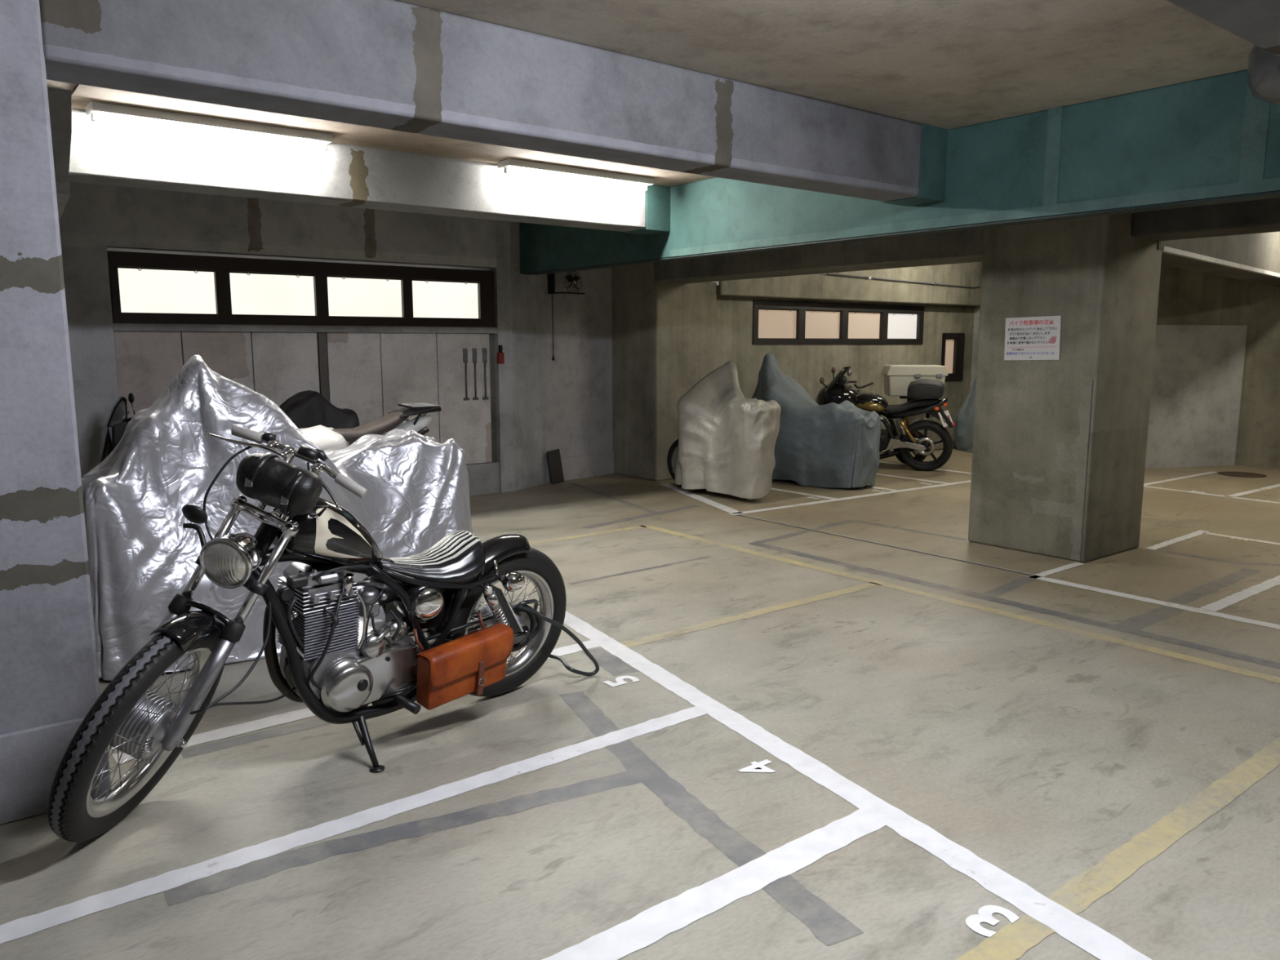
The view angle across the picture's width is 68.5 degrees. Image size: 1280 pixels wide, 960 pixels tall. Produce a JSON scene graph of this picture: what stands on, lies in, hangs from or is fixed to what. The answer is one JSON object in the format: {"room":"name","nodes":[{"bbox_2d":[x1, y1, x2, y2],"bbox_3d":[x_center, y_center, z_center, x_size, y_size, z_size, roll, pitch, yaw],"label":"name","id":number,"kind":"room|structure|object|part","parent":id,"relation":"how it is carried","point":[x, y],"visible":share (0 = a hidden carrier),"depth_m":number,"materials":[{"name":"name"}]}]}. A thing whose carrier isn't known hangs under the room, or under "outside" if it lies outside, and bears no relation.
{"room":"parking garage","nodes":[
{"label":"parking garage","id":0,"kind":"room"},
{"bbox_2d":[58,182,546,495],"bbox_3d":[-3.045,-1.103,8.425,5.120,2.740,0.680,-7,11,-38],"label":"wall","id":1,"kind":"structure","parent":0,"point":[366,371],"depth_m":8.21,"materials":[{"name":"concrete"}]},
{"bbox_3d":[-3.882,-0.540,7.502,0.476,1.273,0.048,-7,11,-38],"label":"white panel","id":2,"kind":"part","parent":1,"relation":"part of","materials":[{"name":"grey concrete"}]},
{"bbox_3d":[-3.480,-0.586,7.816,0.532,1.273,0.048,-7,11,-38],"label":"white panel","id":3,"kind":"part","parent":1,"relation":"part of","materials":[{"name":"white paint"}]},
{"bbox_3d":[-3.050,-0.635,8.150,0.547,1.273,0.048,-7,11,-38],"label":"white panel","id":4,"kind":"part","parent":1,"relation":"part of","materials":[{"name":"white paint"}]},
{"bbox_2d":[106,250,494,327],"bbox_3d":[-2.755,-1.623,8.213,3.310,0.540,0.090,-7,11,-38],"label":"window","id":5,"kind":"structure","parent":1,"relation":"in","point":[145,287],"depth_m":8.02,"materials":[{"name":"paint"}]},
{"bbox_3d":[-3.743,-1.492,7.458,0.700,0.360,0.012,-7,11,-38],"label":"pane","id":6,"kind":"part","parent":5,"relation":"part of","materials":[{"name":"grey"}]},
{"bbox_3d":[-3.733,-1.490,7.445,0.700,0.360,0.025,-7,11,-38],"label":"sash","id":7,"kind":"part","parent":5,"relation":"part of","materials":[{"name":"paint"}]},
{"bbox_3d":[-3.106,-1.565,7.954,0.700,0.360,0.012,-7,11,-38],"label":"pane","id":8,"kind":"part","parent":5,"relation":"part of","materials":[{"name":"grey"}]},
{"bbox_3d":[-3.096,-1.563,7.941,0.700,0.360,0.025,-7,11,-38],"label":"sash","id":9,"kind":"part","parent":5,"relation":"part of","materials":[{"name":"paint"}]},
{"bbox_3d":[-2.474,-1.637,8.446,0.700,0.360,0.012,-7,11,-38],"label":"pane","id":10,"kind":"part","parent":5,"relation":"part of","materials":[{"name":"grey glass"}]},
{"bbox_3d":[-2.463,-1.635,8.433,0.700,0.360,0.025,-7,11,-38],"label":"sash","id":11,"kind":"part","parent":5,"relation":"part of","materials":[{"name":"paint"}]},
{"bbox_3d":[-1.853,-1.708,8.930,0.700,0.360,0.012,-7,11,-38],"label":"pane","id":12,"kind":"part","parent":5,"relation":"part of","materials":[{"name":"grey glass"}]},
{"bbox_3d":[-1.843,-1.706,8.917,0.700,0.360,0.025,-7,11,-38],"label":"sash","id":13,"kind":"part","parent":5,"relation":"part of","materials":[{"name":"glass"}]},
{"bbox_3d":[-2.801,-1.337,8.331,3.350,0.060,0.275,-7,11,-38],"label":"sill","id":14,"kind":"part","parent":1,"relation":"part of","materials":[{"name":"grey concrete"}]},
{"bbox_3d":[-2.798,-0.663,8.344,0.066,1.273,0.052,-7,11,-38],"label":"panel post","id":15,"kind":"part","parent":1,"relation":"part of","materials":[{"name":"metal"}]},
{"bbox_3d":[-2.573,-0.689,8.521,0.485,1.273,0.048,-7,11,-38],"label":"white panel","id":16,"kind":"part","parent":1,"relation":"part of","materials":[{"name":"grey concrete"}]},
{"bbox_3d":[-2.159,-0.737,8.843,0.552,1.273,0.048,-7,11,-38],"label":"white panel","id":17,"kind":"part","parent":1,"relation":"part of","materials":[{"name":"grey concrete"}]},
{"bbox_3d":[-1.717,-0.787,9.188,0.558,1.273,0.048,-7,11,-38],"label":"white panel","id":18,"kind":"part","parent":1,"relation":"part of","materials":[{"name":"grey concrete"}]},
{"bbox_2d":[462,348,469,399],"bbox_3d":[-1.688,-1.024,9.129,0.060,0.500,0.028,-7,11,-38],"label":"bolt","id":19,"kind":"object","parent":1,"relation":"attached to","point":[464,350],"visible":1,"depth_m":9.11,"materials":[{"name":"metal"}]},
{"bbox_3d":[-1.688,-1.202,9.102,0.044,0.140,0.028,-7,11,-38],"label":"latch plate","id":20,"kind":"part","parent":19,"relation":"part of","materials":[{"name":"metal"}]},
{"bbox_3d":[-1.689,-0.965,9.139,0.060,0.380,0.023,-7,11,-38],"label":"rod","id":21,"kind":"part","parent":19,"relation":"part of","materials":[{"name":"metal"}]},
{"bbox_2d":[471,348,478,399],"bbox_3d":[-1.609,-1.033,9.190,0.060,0.500,0.028,-7,11,-38],"label":"bolt","id":22,"kind":"object","parent":1,"relation":"attached to","point":[473,350],"visible":1,"depth_m":9.17,"materials":[{"name":"metal"}]},
{"bbox_3d":[-1.609,-1.211,9.164,0.044,0.140,0.028,-7,11,-38],"label":"latch plate","id":23,"kind":"part","parent":22,"relation":"part of","materials":[{"name":"metal"}]},
{"bbox_3d":[-1.611,-0.974,9.200,0.060,0.380,0.023,-7,11,-38],"label":"rod","id":24,"kind":"part","parent":22,"relation":"part of","materials":[{"name":"metal"}]},
{"bbox_2d":[482,348,488,399],"bbox_3d":[-1.523,-1.043,9.257,0.060,0.500,0.028,-7,11,-38],"label":"bolt","id":25,"kind":"object","parent":1,"relation":"attached to","point":[484,350],"visible":1,"depth_m":9.24,"materials":[{"name":"metal"}]},
{"bbox_3d":[-1.523,-1.221,9.231,0.044,0.140,0.028,-7,11,-38],"label":"latch plate","id":26,"kind":"part","parent":25,"relation":"part of","materials":[{"name":"metal"}]},
{"bbox_2d":[497,345,504,364],"bbox_3d":[-1.373,-1.236,9.265,0.060,0.180,0.050,-7,11,-38],"label":"alarm box","id":27,"kind":"object","parent":1,"relation":"attached to","point":[500,356],"visible":1,"depth_m":9.25,"materials":[{"name":"red paint"}]},
{"bbox_2d":[71,84,715,186],"bbox_3d":[-1.405,-2.159,6.237,4.170,0.014,4.530,-7,11,-38],"label":"ceiling panel","id":28,"kind":"object","parent":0,"point":[82,95],"visible":0.12,"depth_m":5.73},
{"bbox_2d":[85,102,333,151],"bbox_3d":[-2.387,-1.982,5.309,1.270,0.094,0.170,-7,11,-38],"label":"fluorescent light","id":29,"kind":"object","parent":28,"relation":"attached to","point":[102,113],"visible":1,"depth_m":5.23,"materials":[{"name":"plastic"}]},
{"bbox_2d":[497,159,654,191],"bbox_3d":[-0.438,-2.204,6.826,1.270,0.094,0.170,-7,11,-38],"label":"fluorescent light","id":30,"kind":"object","parent":28,"relation":"attached to","point":[513,166],"visible":1,"depth_m":6.75,"materials":[{"name":"plastic"}]},
{"bbox_2d":[544,266,613,483],"bbox_3d":[-0.728,-1.391,10.392,1.020,2.740,0.420,-7,11,-38],"label":"wall","id":31,"kind":"structure","parent":0,"point":[579,380],"depth_m":10.35,"materials":[{"name":"concrete"}]},
{"bbox_2d":[547,271,585,359],"bbox_3d":[-0.775,-1.735,9.942,0.225,0.930,0.339,8,11,43],"label":"wall fan","id":32,"kind":"object","parent":31,"relation":"attached to","point":[570,280],"depth_m":9.84,"materials":[{"name":"black metal"}]},
{"bbox_3d":[-0.918,-1.637,9.897,0.010,0.690,0.032,-2,9,-12],"label":"cord","id":33,"kind":"part","parent":32,"relation":"part of","materials":[{"name":"black plastic"}]},
{"bbox_3d":[-0.915,-1.621,9.890,0.038,0.720,0.040,5,10,29],"label":"pull cord","id":34,"kind":"part","parent":32,"relation":"part of","materials":[{"name":"plastic"}]},
{"bbox_3d":[-0.757,-2.079,9.915,0.120,0.092,0.100,8,11,43],"label":"motor","id":35,"kind":"part","parent":32,"relation":"part of","materials":[{"name":"beige paint"}]},
{"bbox_3d":[-0.732,-2.105,9.835,0.062,0.084,0.084,8,11,43],"label":"blade","id":36,"kind":"part","parent":32,"relation":"part of","materials":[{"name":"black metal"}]},
{"bbox_2d":[0,448,1279,959],"bbox_3d":[3.088,0.659,6.346,18.500,0.156,12.900,-7,11,-38],"label":"floor","id":37,"kind":"structure","parent":0,"point":[813,722],"depth_m":3.34,"materials":[{"name":"grey concrete"}]},
{"bbox_2d":[0,0,111,825],"bbox_3d":[-3.349,-0.200,2.264,3.342,2.740,0.892,-7,11,-38],"label":"pillar","id":38,"kind":"structure","parent":37,"relation":"on","point":[49,676],"depth_m":2.91,"materials":[{"name":"concrete"}]},
{"bbox_2d":[100,392,135,461],"bbox_3d":[-3.576,-0.076,6.916,1.226,1.144,0.564,-3,9,-19],"label":"scooter","id":39,"kind":"object","parent":37,"relation":"on","point":[117,419],"visible":0.09,"depth_m":6.70,"materials":[{"name":"plastic"}]},
{"bbox_3d":[-3.586,-0.501,6.658,0.011,0.103,0.037,2,9,13],"label":"mirror stem","id":40,"kind":"part","parent":39,"relation":"part of","materials":[{"name":"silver metal"}]},
{"bbox_2d":[80,354,482,681],"bbox_3d":[-1.800,0.076,4.833,2.031,1.440,0.723,-7,11,-38],"label":"motorcycle cover","id":41,"kind":"object","parent":37,"relation":"on","point":[141,554],"visible":0.67,"depth_m":4.41,"materials":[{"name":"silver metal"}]},
{"bbox_2d":[47,425,566,842],"bbox_3d":[-1.043,0.397,3.406,0.530,1.230,2.101,7,11,40],"label":"motorcycle","id":42,"kind":"object","parent":37,"relation":"on","point":[334,661],"visible":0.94,"depth_m":3.19,"materials":[{"name":"metal"}]},
{"bbox_3d":[-1.399,0.194,2.975,0.088,0.116,0.029,2,9,14],"label":"mirror stem","id":43,"kind":"part","parent":42,"relation":"part of","materials":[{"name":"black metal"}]},
{"bbox_3d":[-1.286,-0.113,3.062,0.256,0.090,0.028,-1,8,-5],"label":"brake lever","id":44,"kind":"part","parent":42,"relation":"part of","materials":[{"name":"silver metal"}]},
{"bbox_2d":[235,452,328,516],"bbox_3d":[-1.152,0.023,3.002,0.263,0.223,0.178,0,8,-3],"label":"handlebar bag","id":45,"kind":"object","parent":42,"relation":"attached to","point":[267,478],"visible":1,"depth_m":2.94,"materials":[{"name":"black leather"}]},
{"bbox_3d":[-1.026,0.022,3.066,0.135,0.136,0.018,5,10,33],"label":"clutch lever","id":46,"kind":"part","parent":42,"relation":"part of","materials":[{"name":"silver metal"}]},
{"bbox_3d":[-1.077,0.180,3.277,0.242,0.283,0.400,18,18,41],"label":"tank","id":47,"kind":"part","parent":42,"relation":"part of","materials":[{"name":"black metal"}]},
{"bbox_3d":[-1.004,0.181,3.202,0.037,0.201,0.235,7,11,40],"label":"cream panel","id":48,"kind":"part","parent":42,"relation":"part of","materials":[{"name":"paint"}]},
{"bbox_3d":[-1.002,0.459,3.460,0.268,0.816,1.002,18,18,41],"label":"frame","id":49,"kind":"part","parent":42,"relation":"part of","materials":[{"name":"black metal"}]},
{"bbox_3d":[-0.868,0.438,3.580,0.216,0.169,0.169,18,18,41],"label":"oil tank","id":50,"kind":"part","parent":42,"relation":"part of","materials":[{"name":"silver metal"}]},
{"bbox_3d":[-0.816,0.301,3.608,0.267,0.160,0.435,18,18,41],"label":"seat","id":51,"kind":"part","parent":42,"relation":"part of","materials":[{"name":"black leather"}]},
{"bbox_2d":[413,612,513,710],"bbox_3d":[-0.671,0.680,3.570,0.139,0.289,0.377,8,12,43],"label":"saddlebag","id":52,"kind":"object","parent":42,"relation":"hanging from","point":[451,670],"visible":1,"depth_m":3.51,"materials":[{"name":"orange leather"}]},
{"bbox_3d":[-0.683,0.646,3.751,0.016,0.200,0.502,18,18,41],"label":"drive chain","id":53,"kind":"part","parent":42,"relation":"part of","materials":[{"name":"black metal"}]},
{"bbox_2d":[498,572,524,591],"bbox_3d":[-0.507,0.402,3.742,0.090,0.077,0.088,6,10,34],"label":"turn signal","id":54,"kind":"object","parent":42,"relation":"attached to","point":[512,581],"depth_m":3.71,"materials":[{"name":"silver metal"}]},
{"bbox_2d":[517,599,599,675],"bbox_3d":[-0.427,0.685,4.141,0.286,0.439,0.472,6,10,37],"label":"lock","id":55,"kind":"object","parent":42,"relation":"attached to","point":[540,618],"visible":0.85,"depth_m":4.03,"materials":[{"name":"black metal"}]},
{"bbox_2d":[278,390,359,443],"bbox_3d":[-2.690,-0.069,6.851,1.404,1.143,0.614,-7,11,-38],"label":"scooter cover","id":56,"kind":"object","parent":37,"relation":"on","point":[304,409],"visible":0.15,"depth_m":6.88,"materials":[{"name":"black fabric"}]},
{"bbox_2d":[298,402,441,452],"bbox_3d":[-2.039,0.095,5.917,0.706,1.095,1.961,6,10,35],"label":"motorcycle","id":57,"kind":"object","parent":37,"relation":"on","point":[329,439],"visible":0.16,"depth_m":6.02,"materials":[{"name":"plastic"}]},
{"bbox_3d":[-1.742,-0.340,6.035,0.520,0.175,0.200,-7,14,-41],"label":"seat","id":58,"kind":"part","parent":57,"relation":"part of","materials":[{"name":"leather"}]},
{"bbox_2d":[546,448,564,484],"bbox_3d":[-0.906,-0.142,10.086,0.066,0.372,0.208,7,11,40],"label":"board","id":59,"kind":"object","parent":37,"relation":"on","point":[553,456],"visible":1,"depth_m":10.07,"materials":[{"name":"black wood"}]},
{"bbox_2d":[611,262,716,480],"bbox_3d":[0.198,-1.440,10.723,0.870,2.740,1.040,-7,11,-38],"label":"pillar","id":60,"kind":"structure","parent":37,"relation":"on","point":[664,334],"depth_m":10.31,"materials":[{"name":"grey concrete"}]},
{"bbox_2d":[711,280,719,285],"bbox_3d":[0.546,-2.179,10.209,0.900,0.101,0.032,-7,11,-38],"label":"conduit","id":61,"kind":"object","parent":60,"relation":"attached to","point":[717,283],"visible":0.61,"depth_m":10.44,"materials":[{"name":"metal"}]},
{"bbox_2d":[666,440,683,486],"bbox_3d":[0.500,-0.187,9.758,0.539,0.539,0.120,7,11,41],"label":"wheel","id":62,"kind":"object","parent":37,"relation":"on","point":[670,460],"visible":0.2,"depth_m":9.86,"materials":[{"name":"rubber"}]},
{"bbox_2d":[670,360,779,498],"bbox_3d":[0.729,-0.516,9.324,0.720,1.310,1.565,-5,10,-30],"label":"motorcycle cover","id":63,"kind":"object","parent":37,"relation":"on","point":[726,438],"visible":0.97,"depth_m":9.10,"materials":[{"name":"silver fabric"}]},
{"bbox_2d":[751,352,882,488],"bbox_3d":[1.778,-0.675,10.171,1.706,1.379,0.787,8,11,42],"label":"motorcycle cover","id":64,"kind":"object","parent":37,"relation":"on","point":[833,445],"visible":0.66,"depth_m":9.78,"materials":[{"name":"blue fabric"}]},
{"bbox_2d":[815,366,955,471],"bbox_3d":[2.735,-0.735,11.219,1.913,1.225,0.787,2,8,11],"label":"motorcycle","id":65,"kind":"object","parent":37,"relation":"on","point":[835,392],"visible":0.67,"depth_m":11.00,"materials":[{"name":"metal"}]},
{"bbox_3d":[2.693,-0.860,11.037,0.353,0.117,0.057,2,9,16],"label":"gold panel","id":66,"kind":"part","parent":65,"relation":"part of","materials":[{"name":"paint"}]},
{"bbox_3d":[2.714,-0.930,11.140,0.430,0.225,0.280,3,17,22],"label":"tank","id":67,"kind":"part","parent":65,"relation":"part of","materials":[{"name":"black metal"}]},
{"bbox_3d":[2.727,-0.751,11.189,0.651,0.511,0.331,3,17,22],"label":"frame","id":68,"kind":"part","parent":65,"relation":"part of","materials":[{"name":"black paint"}]},
{"bbox_3d":[2.929,-0.389,10.995,0.322,0.178,0.090,3,17,22],"label":"footrest plate","id":69,"kind":"part","parent":65,"relation":"part of","materials":[{"name":"metal"}]},
{"bbox_3d":[3.147,-0.868,10.978,0.640,0.189,0.260,3,17,22],"label":"seat","id":70,"kind":"part","parent":65,"relation":"part of","materials":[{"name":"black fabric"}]},
{"bbox_2d":[906,378,944,401],"bbox_3d":[3.300,-1.036,10.862,0.390,0.259,0.338,3,9,22],"label":"bag","id":71,"kind":"object","parent":65,"relation":"on","point":[922,388],"visible":1,"depth_m":10.73,"materials":[{"name":"black fabric"}]},
{"bbox_3d":[3.309,-1.123,10.832,0.300,0.055,0.300,3,17,22],"label":"bag lid","id":72,"kind":"part","parent":71,"relation":"part of","materials":[{"name":"black plastic"}]},
{"bbox_3d":[3.525,-0.707,10.844,0.198,0.186,0.078,-6,10,-36],"label":"number plate","id":73,"kind":"part","parent":65,"relation":"part of","materials":[{"name":"white metal"}]},
{"bbox_2d":[853,382,933,464],"bbox_3d":[3.025,-0.705,11.729,1.319,0.993,0.609,6,10,34],"label":"scooter","id":74,"kind":"object","parent":37,"relation":"on","point":[913,419],"visible":0.11,"depth_m":11.47,"materials":[{"name":"metal"}]},
{"bbox_2d":[880,364,948,396],"bbox_3d":[3.330,-1.210,11.437,0.716,0.367,0.467,1,8,5],"label":"box","id":75,"kind":"object","parent":74,"relation":"on","point":[897,379],"visible":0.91,"depth_m":11.24,"materials":[{"name":"beige plastic"}]},
{"bbox_3d":[3.331,-1.333,11.430,0.716,0.121,0.446,1,8,5],"label":"box lid","id":76,"kind":"part","parent":75,"relation":"part of","materials":[{"name":"beige plastic"}]},
{"bbox_2d":[909,438,955,452],"bbox_3d":[4.506,-0.531,13.626,2.050,0.100,0.300,-7,11,-38],"label":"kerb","id":77,"kind":"object","parent":37,"relation":"on","point":[937,446],"visible":0.1,"depth_m":13.23,"materials":[{"name":"concrete"}]},
{"bbox_2d":[954,375,976,452],"bbox_3d":[5.130,-1.054,12.755,1.706,1.379,0.787,8,11,42],"label":"motorcycle cover","id":78,"kind":"object","parent":37,"relation":"on","point":[965,415],"visible":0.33,"depth_m":13.04,"materials":[{"name":"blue fabric"}]},
{"bbox_2d":[968,213,1162,562],"bbox_3d":[3.086,-0.872,6.846,0.816,2.740,0.910,-7,11,-38],"label":"pillar","id":79,"kind":"structure","parent":37,"relation":"on","point":[1059,452],"depth_m":6.56,"materials":[{"name":"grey concrete"}]},
{"bbox_2d":[1004,315,1061,359],"bbox_3d":[2.746,-0.991,6.591,0.007,0.317,0.422,-7,9,-38],"label":"notice sign","id":80,"kind":"object","parent":79,"relation":"attached to","point":[1028,338],"visible":1,"depth_m":6.58,"materials":[{"name":"white paper"}]},
{"bbox_2d":[1048,336,1056,343],"bbox_3d":[2.838,-0.963,6.473,0.001,0.047,0.053,-7,9,-38],"label":"picture","id":81,"kind":"object","parent":80,"relation":"on","point":[1052,340],"depth_m":6.47},
{"bbox_2d":[46,0,1253,129],"bbox_3d":[3.088,-2.227,5.923,18.500,0.210,12.900,-7,11,-38],"label":"ceiling","id":82,"kind":"structure","parent":0,"point":[948,64],"depth_m":3.97,"materials":[{"name":"concrete"}]},
{"bbox_2d":[47,87,71,182],"bbox_3d":[-3.104,-1.744,4.725,0.415,0.400,0.345,-7,11,-38],"label":"haunch","id":83,"kind":"structure","parent":82,"relation":"attached to","point":[60,100],"depth_m":4.76,"materials":[{"name":"grey concrete"}]},
{"bbox_2d":[55,182,70,221],"bbox_3d":[-3.978,-1.766,5.882,0.460,0.690,1.970,-7,11,-38],"label":"haunch","id":84,"kind":"structure","parent":82,"relation":"attached to","point":[63,189],"depth_m":5.27,"materials":[{"name":"grey concrete"}]},
{"bbox_2d":[68,107,670,234],"bbox_3d":[-1.505,-2.004,6.364,4.220,0.359,0.293,-7,11,-38],"label":"beam","id":85,"kind":"structure","parent":82,"relation":"attached to","point":[343,175],"depth_m":5.95,"materials":[{"name":"grey concrete"}]},
{"bbox_2d":[39,0,947,206],"bbox_3d":[-0.066,-1.673,4.277,4.570,0.409,0.273,-7,11,-38],"label":"beam","id":86,"kind":"structure","parent":82,"relation":"attached to","point":[390,64],"depth_m":3.69,"materials":[{"name":"concrete"}]},
{"bbox_2d":[653,228,983,283],"bbox_3d":[1.534,-2.191,8.505,0.490,0.610,3.890,-7,11,-38],"label":"beam","id":87,"kind":"structure","parent":82,"relation":"attached to","point":[964,246],"depth_m":8.06,"materials":[{"name":"concrete"}]},
{"bbox_2d":[519,69,1279,275],"bbox_3d":[2.403,-1.687,4.942,0.143,0.574,12.100,-7,11,-38],"label":"beam","id":88,"kind":"structure","parent":82,"relation":"attached to","point":[1209,140],"depth_m":5.18,"materials":[{"name":"paint"}]},
{"bbox_3d":[2.523,-1.387,4.838,0.135,0.010,11.720,-7,11,-38],"label":"soffit plate","id":89,"kind":"part","parent":88,"relation":"part of","materials":[{"name":"teal paint"}]},
{"bbox_2d":[1131,197,1279,240],"bbox_3d":[5.500,-1.546,3.864,0.450,0.540,6.560,-7,11,-38],"label":"beam","id":90,"kind":"structure","parent":82,"relation":"attached to","point":[1261,215],"depth_m":5.97,"materials":[{"name":"grey concrete"}]},
{"bbox_2d":[1156,231,1279,286],"bbox_3d":[5.601,-2.235,8.783,0.404,0.605,6.047,8,12,44],"label":"beam","id":91,"kind":"structure","parent":82,"relation":"attached to","point":[1252,257],"depth_m":8.16,"materials":[{"name":"beige concrete"}]},
{"bbox_2d":[1166,0,1279,57],"bbox_3d":[0.158,-1.227,1.251,8.000,0.414,0.258,-7,11,-38],"label":"beam","id":92,"kind":"structure","parent":82,"relation":"attached to","point":[1257,22],"depth_m":2.42,"materials":[{"name":"concrete"},{"name":"grey paint"}]},
{"bbox_2d":[1246,44,1279,105],"bbox_3d":[2.535,-1.608,3.651,0.300,0.356,0.300,-7,11,-38],"label":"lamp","id":93,"kind":"object","parent":82,"relation":"hanging from","point":[1263,82],"visible":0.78,"depth_m":3.63,"materials":[{"name":"metal"}]},
{"bbox_2d":[715,295,974,452],"bbox_3d":[2.880,-1.713,12.584,5.670,2.740,0.400,-7,11,-38],"label":"wall","id":94,"kind":"structure","parent":0,"point":[805,364],"depth_m":12.15,"materials":[{"name":"concrete"}]},
{"bbox_2d":[751,299,924,344],"bbox_3d":[2.614,-2.009,12.104,3.320,0.515,0.090,-7,11,-38],"label":"window","id":95,"kind":"structure","parent":94,"relation":"in","point":[774,322],"depth_m":11.97,"materials":[{"name":"black paint"}]},
{"bbox_3d":[1.642,-1.882,11.361,0.700,0.360,0.012,-7,11,-38],"label":"pane","id":96,"kind":"part","parent":95,"relation":"part of","materials":[{"name":"grey glass"}]},
{"bbox_3d":[1.652,-1.880,11.348,0.700,0.360,0.025,-7,11,-38],"label":"sash","id":97,"kind":"part","parent":95,"relation":"part of","materials":[{"name":"black paint"}]},
{"bbox_3d":[2.283,-1.955,11.860,0.700,0.360,0.012,-7,11,-38],"label":"pane","id":98,"kind":"part","parent":95,"relation":"part of","materials":[{"name":"grey glass"}]},
{"bbox_3d":[2.293,-1.953,11.847,0.700,0.360,0.025,-7,11,-38],"label":"sash","id":99,"kind":"part","parent":95,"relation":"part of","materials":[{"name":"black paint"}]},
{"bbox_3d":[2.923,-2.028,12.359,0.700,0.360,0.012,-7,11,-38],"label":"pane","id":100,"kind":"part","parent":95,"relation":"part of","materials":[{"name":"grey glass"}]},
{"bbox_3d":[2.933,-2.026,12.346,0.700,0.360,0.025,-7,11,-38],"label":"sash","id":101,"kind":"part","parent":95,"relation":"part of","materials":[{"name":"black paint"}]},
{"bbox_3d":[3.564,-2.101,12.857,0.700,0.360,0.012,-7,11,-38],"label":"pane","id":102,"kind":"part","parent":95,"relation":"part of","materials":[{"name":"grey glass"}]},
{"bbox_3d":[3.574,-2.099,12.844,0.700,0.360,0.025,-7,11,-38],"label":"sash","id":103,"kind":"part","parent":95,"relation":"part of","materials":[{"name":"white glass"}]},
{"bbox_2d":[941,333,964,380],"bbox_3d":[4.515,-1.786,13.635,0.500,0.660,0.090,-7,11,-38],"label":"window","id":104,"kind":"structure","parent":94,"relation":"in","point":[953,344],"depth_m":13.63,"materials":[{"name":"black paint"}]},
{"bbox_3d":[4.442,-1.784,13.589,0.270,0.510,0.012,-7,11,-38],"label":"pane","id":105,"kind":"part","parent":104,"relation":"part of","materials":[{"name":"grey glass"}]},
{"bbox_2d":[970,306,980,386],"bbox_3d":[4.985,-1.548,13.941,0.070,2.020,0.170,-7,11,-38],"label":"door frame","id":106,"kind":"structure","parent":94,"relation":"attached to","point":[976,314],"depth_m":13.87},
{"bbox_2d":[716,262,982,306],"bbox_3d":[3.059,-2.679,12.212,5.670,0.720,0.220,-7,11,-38],"label":"lintel","id":107,"kind":"object","parent":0,"point":[820,286],"visible":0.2,"depth_m":12.14,"materials":[{"name":"concrete"}]},
{"bbox_2d":[826,270,982,288],"bbox_3d":[3.579,-2.812,12.429,3.339,0.439,0.053,-7,11,-38],"label":"conduit pipe","id":108,"kind":"object","parent":107,"relation":"attached to","point":[866,277],"visible":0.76,"depth_m":12.36,"materials":[{"name":"metal"}]},
{"bbox_2d":[1145,264,1252,468],"bbox_3d":[6.234,-1.514,11.230,2.301,2.740,0.221,-2,9,-14],"label":"wall","id":109,"kind":"structure","parent":0,"point":[1202,318],"depth_m":11.26,"materials":[{"name":"grey concrete"}]},
{"bbox_3d":[6.254,-0.986,11.214,2.211,1.700,0.032,-2,9,-14],"label":"pale panel","id":110,"kind":"part","parent":109,"relation":"part of","materials":[{"name":"grey concrete"}]},
{"bbox_2d":[1235,281,1279,469],"bbox_3d":[8.742,-1.321,9.908,0.300,2.740,11.900,-7,11,-38],"label":"wall","id":111,"kind":"structure","parent":0,"point":[1258,445],"depth_m":11.30,"materials":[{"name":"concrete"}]}
]}

